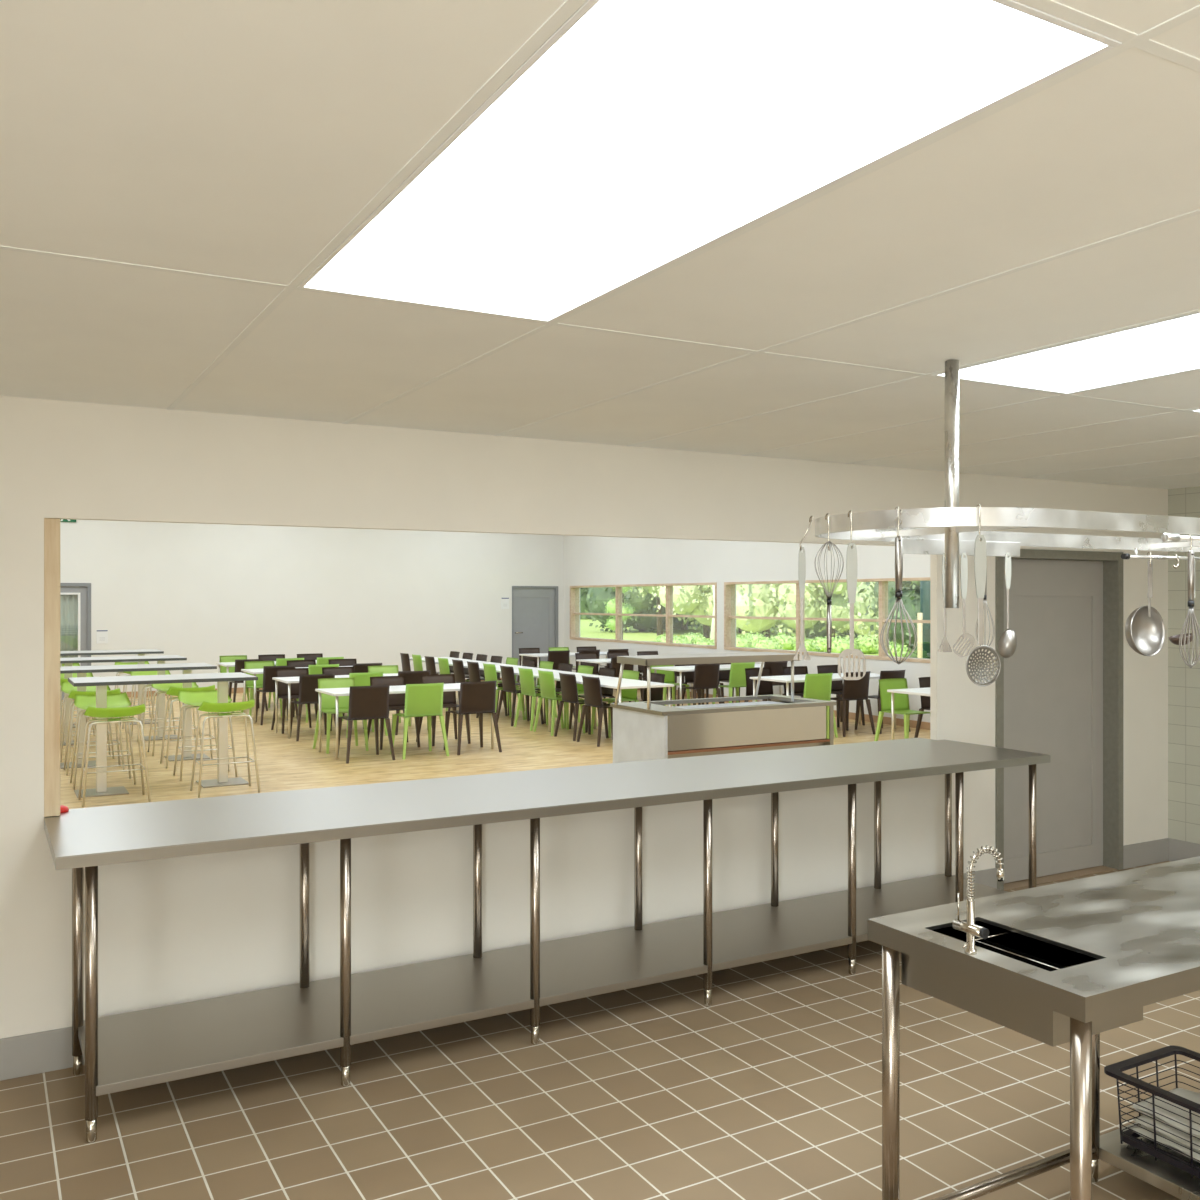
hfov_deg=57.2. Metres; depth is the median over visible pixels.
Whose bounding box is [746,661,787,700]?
dining chair
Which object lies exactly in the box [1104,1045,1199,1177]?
wire basket
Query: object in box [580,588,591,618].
tree
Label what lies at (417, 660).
dining chair
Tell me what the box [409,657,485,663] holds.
dining table
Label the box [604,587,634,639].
tree
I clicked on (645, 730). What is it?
serving counter
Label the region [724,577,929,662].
window
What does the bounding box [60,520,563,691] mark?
wall
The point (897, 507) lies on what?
s-hook
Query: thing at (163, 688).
bar stool
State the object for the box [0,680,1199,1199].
floor
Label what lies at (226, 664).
dining table
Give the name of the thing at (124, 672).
bar stool
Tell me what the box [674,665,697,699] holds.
dining chair
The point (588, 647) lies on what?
dining chair
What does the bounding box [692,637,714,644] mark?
bush
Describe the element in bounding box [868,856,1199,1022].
island countertop
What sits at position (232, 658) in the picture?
dining chair
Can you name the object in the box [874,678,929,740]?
dining chair
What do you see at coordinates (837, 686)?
dining chair
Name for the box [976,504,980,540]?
s-hook
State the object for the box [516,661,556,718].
dining chair
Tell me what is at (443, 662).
dining chair
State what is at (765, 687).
dining chair
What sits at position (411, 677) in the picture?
dining chair
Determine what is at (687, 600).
tree
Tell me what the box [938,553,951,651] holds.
spatula
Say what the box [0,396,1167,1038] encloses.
wall
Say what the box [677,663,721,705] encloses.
dining chair
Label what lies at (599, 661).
dining table
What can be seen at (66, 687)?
bar stool
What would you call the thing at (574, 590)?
window
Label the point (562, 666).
dining chair
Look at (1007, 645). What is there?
bowl
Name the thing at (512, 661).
dining chair
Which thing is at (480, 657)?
dining chair
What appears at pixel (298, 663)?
dining chair
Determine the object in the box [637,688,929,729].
baseboard
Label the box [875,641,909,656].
bush
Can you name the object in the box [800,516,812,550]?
s-hook
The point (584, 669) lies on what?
dining chair
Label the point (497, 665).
dining table
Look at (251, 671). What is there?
dining table
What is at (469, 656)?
dining chair
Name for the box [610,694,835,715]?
countertop
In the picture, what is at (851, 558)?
slotted turner
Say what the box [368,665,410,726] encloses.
dining chair
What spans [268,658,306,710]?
dining chair
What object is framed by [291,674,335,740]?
dining chair
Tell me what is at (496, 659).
dining chair
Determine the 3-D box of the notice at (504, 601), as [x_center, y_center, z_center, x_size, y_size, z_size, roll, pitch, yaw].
[-2.019,0.070,23.419,0.180,0.240,0.014,0,0,-29]
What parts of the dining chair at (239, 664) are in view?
leg, leg, backrest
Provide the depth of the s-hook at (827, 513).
3.20 m
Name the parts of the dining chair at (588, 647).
backrest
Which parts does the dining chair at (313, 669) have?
leg, backrest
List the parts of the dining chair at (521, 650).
backrest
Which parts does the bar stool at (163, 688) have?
leg, leg, seat, leg, leg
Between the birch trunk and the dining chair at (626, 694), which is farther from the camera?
the birch trunk
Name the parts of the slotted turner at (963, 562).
handle, blade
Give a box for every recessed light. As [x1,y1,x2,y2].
[297,0,1121,322]
[932,312,1199,393]
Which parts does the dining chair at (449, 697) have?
leg, leg, backrest, seat, leg, leg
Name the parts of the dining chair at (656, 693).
backrest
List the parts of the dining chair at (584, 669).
leg, leg, backrest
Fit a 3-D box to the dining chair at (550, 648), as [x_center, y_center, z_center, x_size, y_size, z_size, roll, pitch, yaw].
[-0.708,1.339,21.398,0.541,0.822,0.512,0,0,-29]
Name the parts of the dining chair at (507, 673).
leg, backrest, leg, leg, leg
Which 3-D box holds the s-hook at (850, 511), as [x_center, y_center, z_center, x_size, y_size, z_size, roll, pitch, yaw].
[0.709,-0.199,3.112,0.012,0.110,0.022,0,0,0]
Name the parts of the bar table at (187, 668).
plate, post, plate, post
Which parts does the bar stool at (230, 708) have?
leg, leg, seat, leg, leg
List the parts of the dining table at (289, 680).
leg, leg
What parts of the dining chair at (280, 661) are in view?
leg, backrest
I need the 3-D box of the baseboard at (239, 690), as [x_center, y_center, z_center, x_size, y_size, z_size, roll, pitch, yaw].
[-7.289,1.700,20.448,12.380,0.100,0.015,0,0,-29]
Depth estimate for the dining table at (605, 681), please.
13.46 m
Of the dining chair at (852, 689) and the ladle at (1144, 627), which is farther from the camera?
the dining chair at (852, 689)
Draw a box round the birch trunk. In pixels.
[710,585,714,642]
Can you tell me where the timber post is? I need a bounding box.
[917,613,922,657]
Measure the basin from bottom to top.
0.120 m
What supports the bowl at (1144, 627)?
on the ladle at (1144, 627)
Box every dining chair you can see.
[219,655,253,700]
[229,659,267,710]
[241,661,281,717]
[256,665,297,724]
[258,654,292,700]
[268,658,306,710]
[271,668,318,733]
[287,660,315,716]
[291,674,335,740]
[297,653,322,659]
[306,664,342,722]
[313,678,368,753]
[314,657,343,708]
[321,667,363,730]
[328,659,356,665]
[338,672,387,737]
[338,685,394,763]
[342,663,381,715]
[367,676,419,749]
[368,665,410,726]
[390,683,448,758]
[395,670,431,734]
[400,653,410,670]
[412,654,422,670]
[416,674,470,745]
[424,656,459,698]
[436,651,459,673]
[438,658,468,710]
[444,681,501,754]
[448,659,464,710]
[462,653,472,674]
[463,661,507,717]
[465,654,486,680]
[466,656,503,703]
[483,663,524,719]
[496,659,537,715]
[497,657,521,710]
[497,665,543,725]
[514,668,563,730]
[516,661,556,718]
[517,648,539,682]
[530,663,574,723]
[533,670,584,735]
[547,650,569,691]
[549,647,575,666]
[551,665,597,727]
[554,673,608,740]
[569,667,615,732]
[572,650,599,669]
[575,653,598,674]
[577,646,606,666]
[577,676,612,746]
[591,670,639,737]
[602,649,627,689]
[603,652,642,699]
[609,656,633,697]
[621,673,664,705]
[629,666,667,701]
[637,651,671,697]
[651,665,689,705]
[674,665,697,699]
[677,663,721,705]
[682,664,723,705]
[712,662,756,703]
[716,663,739,702]
[744,667,772,701]
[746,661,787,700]
[782,666,807,697]
[803,673,837,737]
[817,665,864,726]
[830,671,875,736]
[855,670,910,733]
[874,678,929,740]
[914,677,929,737]
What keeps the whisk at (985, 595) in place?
hanging from the pot rack
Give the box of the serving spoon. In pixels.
[998,553,1016,657]
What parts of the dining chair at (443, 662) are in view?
backrest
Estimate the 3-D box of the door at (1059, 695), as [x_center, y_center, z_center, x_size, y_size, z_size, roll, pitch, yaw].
[2.847,0.730,6.930,1.185,2.080,0.162,0,0,-29]
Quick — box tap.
[952,845,1003,954]
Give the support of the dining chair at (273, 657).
on the floor
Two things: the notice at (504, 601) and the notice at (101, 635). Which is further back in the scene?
the notice at (504, 601)
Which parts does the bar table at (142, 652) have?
post, plate, post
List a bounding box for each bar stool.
[60,673,95,735]
[60,676,100,726]
[60,681,114,761]
[63,688,124,774]
[70,692,135,788]
[78,704,150,806]
[112,661,154,718]
[120,672,155,728]
[127,670,175,736]
[137,685,182,745]
[147,682,201,755]
[160,685,216,767]
[173,690,237,780]
[190,699,259,797]
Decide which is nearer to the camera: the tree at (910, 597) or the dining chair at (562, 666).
the dining chair at (562, 666)
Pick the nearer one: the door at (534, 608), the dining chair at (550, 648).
the dining chair at (550, 648)
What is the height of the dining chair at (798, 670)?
0.822 m
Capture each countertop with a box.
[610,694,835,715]
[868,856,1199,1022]
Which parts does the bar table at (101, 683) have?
post, plate, post, plate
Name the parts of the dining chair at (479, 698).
leg, leg, seat, backrest, leg, leg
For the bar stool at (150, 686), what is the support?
on the floor
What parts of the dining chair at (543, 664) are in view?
leg, backrest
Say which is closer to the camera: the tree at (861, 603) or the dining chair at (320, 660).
the dining chair at (320, 660)
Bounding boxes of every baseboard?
[0,838,1168,1080]
[121,678,501,696]
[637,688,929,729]
[1169,838,1199,860]
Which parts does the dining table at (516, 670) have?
leg, leg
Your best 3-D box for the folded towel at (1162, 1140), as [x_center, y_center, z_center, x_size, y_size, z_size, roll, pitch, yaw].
[1.780,1.592,3.245,0.250,0.037,0.311,0,0,-29]
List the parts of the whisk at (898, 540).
handle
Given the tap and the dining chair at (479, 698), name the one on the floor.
the dining chair at (479, 698)
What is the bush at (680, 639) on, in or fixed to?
on the lawn
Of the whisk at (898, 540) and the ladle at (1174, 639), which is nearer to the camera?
the whisk at (898, 540)
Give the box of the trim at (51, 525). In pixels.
[44,518,59,816]
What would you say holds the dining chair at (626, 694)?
on the floor
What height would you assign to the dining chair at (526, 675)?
0.822 m
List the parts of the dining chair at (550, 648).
backrest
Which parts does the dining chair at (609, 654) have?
backrest, leg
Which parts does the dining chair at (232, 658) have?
backrest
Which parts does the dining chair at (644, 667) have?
backrest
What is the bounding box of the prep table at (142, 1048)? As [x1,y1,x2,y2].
[44,738,1050,1142]
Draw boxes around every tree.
[580,587,680,632]
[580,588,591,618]
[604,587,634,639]
[630,586,662,634]
[649,585,713,637]
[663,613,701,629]
[702,584,788,637]
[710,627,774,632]
[769,582,878,637]
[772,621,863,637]
[841,582,892,644]
[858,581,919,654]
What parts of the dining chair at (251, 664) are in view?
leg, seat, backrest, leg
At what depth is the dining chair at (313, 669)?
15.77 m
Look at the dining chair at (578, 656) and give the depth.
19.29 m
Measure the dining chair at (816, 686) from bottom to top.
0.822 m
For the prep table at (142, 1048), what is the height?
0.965 m
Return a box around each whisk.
[814,541,843,652]
[880,536,917,663]
[975,570,994,649]
[1179,550,1199,667]
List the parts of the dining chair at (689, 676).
leg, backrest, leg, leg, leg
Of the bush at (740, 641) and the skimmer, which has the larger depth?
the bush at (740, 641)
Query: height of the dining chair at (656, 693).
0.822 m
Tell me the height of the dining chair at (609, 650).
0.822 m
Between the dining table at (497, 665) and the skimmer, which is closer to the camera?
the skimmer
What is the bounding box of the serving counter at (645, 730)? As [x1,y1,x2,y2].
[610,652,835,762]
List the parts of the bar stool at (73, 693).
leg, leg, seat, leg, leg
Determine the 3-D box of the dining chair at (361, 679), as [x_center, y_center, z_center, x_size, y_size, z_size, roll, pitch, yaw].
[-3.096,1.339,14.281,0.541,0.822,0.512,0,0,-29]
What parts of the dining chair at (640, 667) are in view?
backrest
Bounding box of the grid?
[0,0,1199,488]
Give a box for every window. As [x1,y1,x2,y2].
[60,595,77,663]
[570,582,716,648]
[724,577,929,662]
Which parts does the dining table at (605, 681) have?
leg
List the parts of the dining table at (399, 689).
leg, leg, leg, leg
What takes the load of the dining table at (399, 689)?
on the floor
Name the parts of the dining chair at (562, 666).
leg, backrest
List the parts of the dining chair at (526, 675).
leg, backrest, leg, leg, leg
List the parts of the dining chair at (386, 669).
backrest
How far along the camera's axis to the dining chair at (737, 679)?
16.34 m
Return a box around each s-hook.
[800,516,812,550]
[825,513,829,550]
[848,510,851,548]
[894,506,898,535]
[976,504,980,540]
[1173,554,1179,568]
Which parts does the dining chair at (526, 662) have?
backrest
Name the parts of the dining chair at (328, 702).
leg, leg, seat, backrest, leg, leg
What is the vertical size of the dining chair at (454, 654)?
0.822 m
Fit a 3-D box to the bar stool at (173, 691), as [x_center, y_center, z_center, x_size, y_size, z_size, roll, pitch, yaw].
[-4.375,1.325,11.734,0.544,0.853,0.420,0,0,-29]
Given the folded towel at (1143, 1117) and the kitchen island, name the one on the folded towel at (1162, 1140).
the folded towel at (1143, 1117)
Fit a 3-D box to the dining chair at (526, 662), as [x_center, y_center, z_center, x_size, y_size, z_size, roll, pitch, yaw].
[-1.284,1.339,16.979,0.512,0.822,0.541,0,0,-29]
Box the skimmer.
[966,535,1000,685]
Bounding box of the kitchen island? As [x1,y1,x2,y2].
[868,856,1199,1199]
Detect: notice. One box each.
[96,630,107,643]
[501,598,508,608]
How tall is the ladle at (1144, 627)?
0.378 m
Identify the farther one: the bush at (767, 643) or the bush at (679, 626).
the bush at (679, 626)
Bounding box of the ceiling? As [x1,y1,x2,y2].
[0,0,1199,488]
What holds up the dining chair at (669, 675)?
on the floor
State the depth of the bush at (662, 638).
40.82 m
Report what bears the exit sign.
attached to the wall at (199, 593)
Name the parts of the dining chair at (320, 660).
backrest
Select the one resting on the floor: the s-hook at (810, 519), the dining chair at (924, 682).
the dining chair at (924, 682)
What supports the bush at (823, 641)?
on the lawn
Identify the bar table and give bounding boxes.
[60,649,163,727]
[60,655,186,745]
[60,663,216,768]
[68,672,257,797]
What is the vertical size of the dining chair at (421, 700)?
0.822 m
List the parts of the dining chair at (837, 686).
backrest, seat, leg, leg, leg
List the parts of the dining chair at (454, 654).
backrest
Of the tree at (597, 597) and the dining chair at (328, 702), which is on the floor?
the dining chair at (328, 702)
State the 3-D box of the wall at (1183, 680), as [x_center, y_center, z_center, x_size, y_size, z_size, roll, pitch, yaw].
[6.040,0.502,3.616,0.150,2.495,8.770,0,0,-29]
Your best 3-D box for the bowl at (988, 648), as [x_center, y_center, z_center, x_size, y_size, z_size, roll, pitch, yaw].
[1.007,0.173,2.900,0.103,0.103,0.013,0,0,-18]
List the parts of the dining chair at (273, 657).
backrest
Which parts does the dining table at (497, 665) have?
leg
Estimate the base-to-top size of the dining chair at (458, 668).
0.822 m
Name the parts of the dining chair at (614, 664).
backrest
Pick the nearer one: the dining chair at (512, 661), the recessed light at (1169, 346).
the recessed light at (1169, 346)
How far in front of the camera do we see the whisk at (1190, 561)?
3.27 m
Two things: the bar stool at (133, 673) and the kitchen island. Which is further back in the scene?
the bar stool at (133, 673)
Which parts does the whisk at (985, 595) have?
handle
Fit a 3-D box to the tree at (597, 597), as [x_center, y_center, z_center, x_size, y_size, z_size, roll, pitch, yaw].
[2.418,-2.349,62.355,6.222,9.519,8.051,0,0,24]
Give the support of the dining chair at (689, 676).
on the floor
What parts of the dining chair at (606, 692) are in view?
leg, leg, seat, backrest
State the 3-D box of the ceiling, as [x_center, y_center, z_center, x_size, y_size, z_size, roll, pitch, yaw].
[1.889,-0.765,1.191,9.762,0.040,8.920,0,0,-29]
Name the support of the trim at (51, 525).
attached to the wall at (176, 930)
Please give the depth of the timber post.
21.46 m
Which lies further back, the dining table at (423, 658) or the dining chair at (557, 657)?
the dining chair at (557, 657)
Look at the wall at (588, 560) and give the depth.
19.03 m
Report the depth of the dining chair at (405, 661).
19.16 m
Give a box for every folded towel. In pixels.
[1130,1088,1199,1137]
[1130,1125,1199,1162]
[1132,1115,1199,1151]
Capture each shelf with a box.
[78,874,1007,1095]
[1099,1122,1199,1199]
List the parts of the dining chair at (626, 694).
leg, leg, seat, backrest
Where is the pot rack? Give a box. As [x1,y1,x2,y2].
[815,360,1199,607]
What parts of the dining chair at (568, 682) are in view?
leg, backrest, leg, seat, leg, leg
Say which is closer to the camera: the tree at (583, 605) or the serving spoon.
the serving spoon
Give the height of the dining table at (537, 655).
0.728 m
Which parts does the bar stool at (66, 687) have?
leg, leg, seat, leg, leg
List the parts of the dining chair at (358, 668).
backrest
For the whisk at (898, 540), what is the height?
0.348 m
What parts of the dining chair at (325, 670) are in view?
backrest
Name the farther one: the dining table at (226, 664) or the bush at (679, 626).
the bush at (679, 626)
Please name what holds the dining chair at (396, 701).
on the floor
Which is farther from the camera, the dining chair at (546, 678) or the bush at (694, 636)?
the bush at (694, 636)
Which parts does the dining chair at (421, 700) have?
leg, leg, backrest, leg, leg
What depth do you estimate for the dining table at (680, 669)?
16.51 m
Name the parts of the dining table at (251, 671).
leg, leg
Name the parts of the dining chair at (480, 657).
backrest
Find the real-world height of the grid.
0.002 m
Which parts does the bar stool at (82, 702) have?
leg, leg, seat, leg, leg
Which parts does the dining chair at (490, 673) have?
backrest, leg, leg, leg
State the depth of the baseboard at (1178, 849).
7.30 m
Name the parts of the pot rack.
hook plate, rod, rod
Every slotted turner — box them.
[838,543,865,679]
[953,553,974,656]
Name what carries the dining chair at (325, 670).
on the floor
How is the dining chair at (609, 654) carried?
on the floor
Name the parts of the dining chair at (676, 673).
leg, backrest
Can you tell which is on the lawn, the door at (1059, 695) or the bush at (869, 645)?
the bush at (869, 645)
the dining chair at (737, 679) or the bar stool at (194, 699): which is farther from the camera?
the dining chair at (737, 679)
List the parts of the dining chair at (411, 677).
leg, backrest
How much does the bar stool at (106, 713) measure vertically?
0.853 m
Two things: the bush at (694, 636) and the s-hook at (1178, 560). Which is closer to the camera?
the s-hook at (1178, 560)
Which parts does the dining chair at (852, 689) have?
seat, leg, leg, backrest, leg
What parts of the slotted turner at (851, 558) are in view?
handle, blade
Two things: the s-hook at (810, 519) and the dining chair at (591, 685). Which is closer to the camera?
the s-hook at (810, 519)
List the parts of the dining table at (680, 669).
leg, leg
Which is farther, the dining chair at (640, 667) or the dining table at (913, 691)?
the dining chair at (640, 667)
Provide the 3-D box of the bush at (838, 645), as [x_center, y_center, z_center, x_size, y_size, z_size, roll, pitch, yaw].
[7.710,1.510,35.016,1.196,0.772,1.136,0,0,-29]
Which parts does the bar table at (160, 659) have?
post, post, plate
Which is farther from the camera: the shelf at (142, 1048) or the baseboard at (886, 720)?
the baseboard at (886, 720)
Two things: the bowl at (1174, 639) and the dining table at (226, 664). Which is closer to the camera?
the bowl at (1174, 639)
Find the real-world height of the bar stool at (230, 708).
0.853 m
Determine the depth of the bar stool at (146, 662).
16.19 m
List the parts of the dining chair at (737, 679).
leg, leg, leg, backrest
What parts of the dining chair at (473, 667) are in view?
backrest, leg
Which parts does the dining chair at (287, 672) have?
leg, leg, seat, backrest, leg, leg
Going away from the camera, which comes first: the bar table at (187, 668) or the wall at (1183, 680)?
the wall at (1183, 680)
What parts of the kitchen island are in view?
leg, rail, leg, leg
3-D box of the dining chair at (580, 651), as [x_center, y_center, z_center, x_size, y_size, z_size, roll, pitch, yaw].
[-0.297,1.339,20.669,0.541,0.822,0.512,0,0,-29]
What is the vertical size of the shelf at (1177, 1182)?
0.035 m
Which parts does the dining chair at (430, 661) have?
backrest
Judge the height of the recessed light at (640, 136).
0.033 m
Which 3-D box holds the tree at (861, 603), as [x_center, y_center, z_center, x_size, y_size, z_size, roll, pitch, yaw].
[10.497,-1.478,39.956,3.275,6.633,4.036,0,0,-10]
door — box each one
[60,583,90,699]
[512,586,557,681]
[995,549,1122,890]
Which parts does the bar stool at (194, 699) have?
leg, leg, seat, leg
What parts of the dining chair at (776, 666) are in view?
backrest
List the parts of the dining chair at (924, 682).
leg, backrest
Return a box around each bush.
[654,633,676,641]
[673,636,694,643]
[680,632,706,641]
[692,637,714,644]
[736,634,752,647]
[742,631,765,647]
[751,636,783,649]
[771,632,795,649]
[791,637,822,651]
[814,636,835,651]
[823,636,861,652]
[854,634,878,653]
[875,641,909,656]
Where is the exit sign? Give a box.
[60,519,75,521]
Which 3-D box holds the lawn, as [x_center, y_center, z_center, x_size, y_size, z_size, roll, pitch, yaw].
[47.098,1.925,101.160,158.600,0.250,190.000,0,0,-29]
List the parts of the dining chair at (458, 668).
backrest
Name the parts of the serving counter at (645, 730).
post, panel, post, panel, post, post, panel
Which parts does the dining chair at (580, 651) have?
backrest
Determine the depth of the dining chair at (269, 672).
15.48 m
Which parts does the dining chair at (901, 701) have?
leg, backrest, seat, leg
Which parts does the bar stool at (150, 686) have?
leg, leg, leg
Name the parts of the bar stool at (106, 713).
leg, leg, seat, leg, leg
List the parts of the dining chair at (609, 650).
backrest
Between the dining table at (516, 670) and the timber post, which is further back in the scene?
the timber post
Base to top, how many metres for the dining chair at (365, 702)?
0.822 m
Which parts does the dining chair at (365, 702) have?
leg, leg, backrest, leg, leg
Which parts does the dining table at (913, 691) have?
leg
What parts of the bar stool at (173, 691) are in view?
leg, leg, seat, leg, leg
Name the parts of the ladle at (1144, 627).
handle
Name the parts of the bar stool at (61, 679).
seat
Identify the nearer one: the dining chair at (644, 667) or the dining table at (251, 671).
the dining table at (251, 671)
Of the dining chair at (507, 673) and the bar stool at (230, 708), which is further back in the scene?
the dining chair at (507, 673)
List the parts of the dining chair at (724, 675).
backrest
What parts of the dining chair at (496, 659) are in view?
backrest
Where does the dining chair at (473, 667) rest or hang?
on the floor
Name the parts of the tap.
lever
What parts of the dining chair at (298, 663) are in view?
backrest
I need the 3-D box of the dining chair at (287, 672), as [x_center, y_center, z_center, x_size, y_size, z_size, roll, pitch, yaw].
[-4.071,1.339,14.727,0.541,0.822,0.512,0,0,-29]
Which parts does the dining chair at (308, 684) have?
leg, leg, backrest, leg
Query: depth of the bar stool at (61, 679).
12.80 m
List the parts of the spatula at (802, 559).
handle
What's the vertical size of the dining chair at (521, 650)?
0.822 m
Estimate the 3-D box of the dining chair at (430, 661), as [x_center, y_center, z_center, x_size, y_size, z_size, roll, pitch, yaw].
[-2.638,1.339,18.267,0.512,0.822,0.541,0,0,-29]
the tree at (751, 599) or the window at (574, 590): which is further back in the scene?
the tree at (751, 599)
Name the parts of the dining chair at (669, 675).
backrest, leg, leg, leg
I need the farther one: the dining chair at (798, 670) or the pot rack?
the dining chair at (798, 670)
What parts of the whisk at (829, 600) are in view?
handle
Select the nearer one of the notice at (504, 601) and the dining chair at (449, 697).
the dining chair at (449, 697)
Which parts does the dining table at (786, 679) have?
leg, leg, leg, leg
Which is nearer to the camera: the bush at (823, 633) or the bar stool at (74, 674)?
the bar stool at (74, 674)
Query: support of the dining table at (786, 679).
on the floor
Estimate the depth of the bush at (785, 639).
38.61 m
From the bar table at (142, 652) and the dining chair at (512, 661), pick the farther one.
the dining chair at (512, 661)
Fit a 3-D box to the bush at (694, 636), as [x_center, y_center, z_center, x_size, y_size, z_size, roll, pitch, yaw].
[3.455,1.539,40.986,1.127,0.688,1.085,0,0,-29]
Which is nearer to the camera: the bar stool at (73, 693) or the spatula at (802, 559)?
the spatula at (802, 559)
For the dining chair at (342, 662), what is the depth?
17.31 m
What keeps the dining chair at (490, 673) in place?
on the floor
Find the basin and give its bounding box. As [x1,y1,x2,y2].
[933,921,1096,971]
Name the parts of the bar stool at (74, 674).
seat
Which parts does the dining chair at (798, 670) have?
seat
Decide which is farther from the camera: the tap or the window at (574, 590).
the window at (574, 590)
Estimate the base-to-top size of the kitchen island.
0.900 m
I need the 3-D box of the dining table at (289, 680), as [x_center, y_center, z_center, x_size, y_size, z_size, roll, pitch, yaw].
[-3.289,1.386,14.653,1.940,0.728,0.780,0,0,-29]
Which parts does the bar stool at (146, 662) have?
seat, leg, leg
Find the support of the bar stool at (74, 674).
on the floor
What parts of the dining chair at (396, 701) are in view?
leg, leg, backrest, seat, leg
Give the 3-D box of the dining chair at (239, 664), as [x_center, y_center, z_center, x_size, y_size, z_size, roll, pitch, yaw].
[-5.594,1.339,17.430,0.541,0.822,0.512,0,0,-29]
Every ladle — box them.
[1125,560,1164,655]
[1168,556,1194,644]
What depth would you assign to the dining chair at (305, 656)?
19.02 m
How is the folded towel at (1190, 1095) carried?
on the folded towel at (1143, 1117)
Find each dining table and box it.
[216,660,316,694]
[241,666,352,722]
[272,673,427,738]
[315,683,496,759]
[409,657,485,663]
[449,662,536,716]
[496,668,596,731]
[519,652,606,692]
[548,675,673,731]
[576,659,692,698]
[652,664,781,705]
[750,673,895,728]
[887,687,929,739]
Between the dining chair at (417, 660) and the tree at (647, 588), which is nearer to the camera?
the dining chair at (417, 660)
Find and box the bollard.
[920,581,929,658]
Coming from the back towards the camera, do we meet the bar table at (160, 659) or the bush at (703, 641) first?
the bush at (703, 641)
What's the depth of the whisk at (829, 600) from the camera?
3.20 m
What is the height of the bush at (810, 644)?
0.676 m
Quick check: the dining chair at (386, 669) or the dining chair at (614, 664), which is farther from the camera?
the dining chair at (614, 664)
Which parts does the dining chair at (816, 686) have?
backrest, leg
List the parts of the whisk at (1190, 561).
handle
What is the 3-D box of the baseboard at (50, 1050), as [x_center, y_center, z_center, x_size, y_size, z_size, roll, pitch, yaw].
[-0.297,1.675,5.071,9.462,0.150,0.012,0,0,-29]
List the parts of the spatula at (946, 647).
handle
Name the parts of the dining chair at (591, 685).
leg, backrest, leg, seat, leg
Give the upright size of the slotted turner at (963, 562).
0.361 m
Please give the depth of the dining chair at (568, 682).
13.90 m
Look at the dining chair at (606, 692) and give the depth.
14.91 m
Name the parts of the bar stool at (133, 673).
leg, leg, seat, leg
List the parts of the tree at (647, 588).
crown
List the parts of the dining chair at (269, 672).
leg, leg, backrest, leg, leg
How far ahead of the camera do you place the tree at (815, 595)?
45.39 m
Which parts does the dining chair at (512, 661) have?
backrest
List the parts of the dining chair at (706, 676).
leg, leg, leg, backrest, leg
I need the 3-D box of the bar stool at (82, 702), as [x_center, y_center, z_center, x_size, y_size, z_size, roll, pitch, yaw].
[-4.734,1.325,10.476,0.544,0.853,0.420,0,0,-29]
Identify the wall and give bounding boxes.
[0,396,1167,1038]
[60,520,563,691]
[564,535,929,721]
[1168,486,1199,843]
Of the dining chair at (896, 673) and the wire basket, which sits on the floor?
the dining chair at (896, 673)
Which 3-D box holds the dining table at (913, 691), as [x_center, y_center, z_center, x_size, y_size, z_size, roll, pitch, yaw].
[4.309,1.386,12.680,1.940,0.728,0.780,0,0,-29]
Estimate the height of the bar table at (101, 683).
1.030 m
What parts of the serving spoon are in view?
handle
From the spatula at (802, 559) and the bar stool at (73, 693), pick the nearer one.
the spatula at (802, 559)
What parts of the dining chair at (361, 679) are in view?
backrest, leg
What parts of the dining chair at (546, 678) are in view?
leg, backrest, leg, seat, leg, leg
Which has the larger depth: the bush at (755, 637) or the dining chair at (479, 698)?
the bush at (755, 637)
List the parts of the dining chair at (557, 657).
backrest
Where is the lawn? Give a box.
[580,619,916,657]
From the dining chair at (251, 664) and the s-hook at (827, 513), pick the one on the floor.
the dining chair at (251, 664)
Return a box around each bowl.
[967,646,999,684]
[998,629,1016,657]
[1125,606,1164,655]
[1168,633,1191,644]
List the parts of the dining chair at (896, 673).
leg, seat, leg, backrest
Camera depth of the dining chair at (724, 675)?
17.70 m
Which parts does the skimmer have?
handle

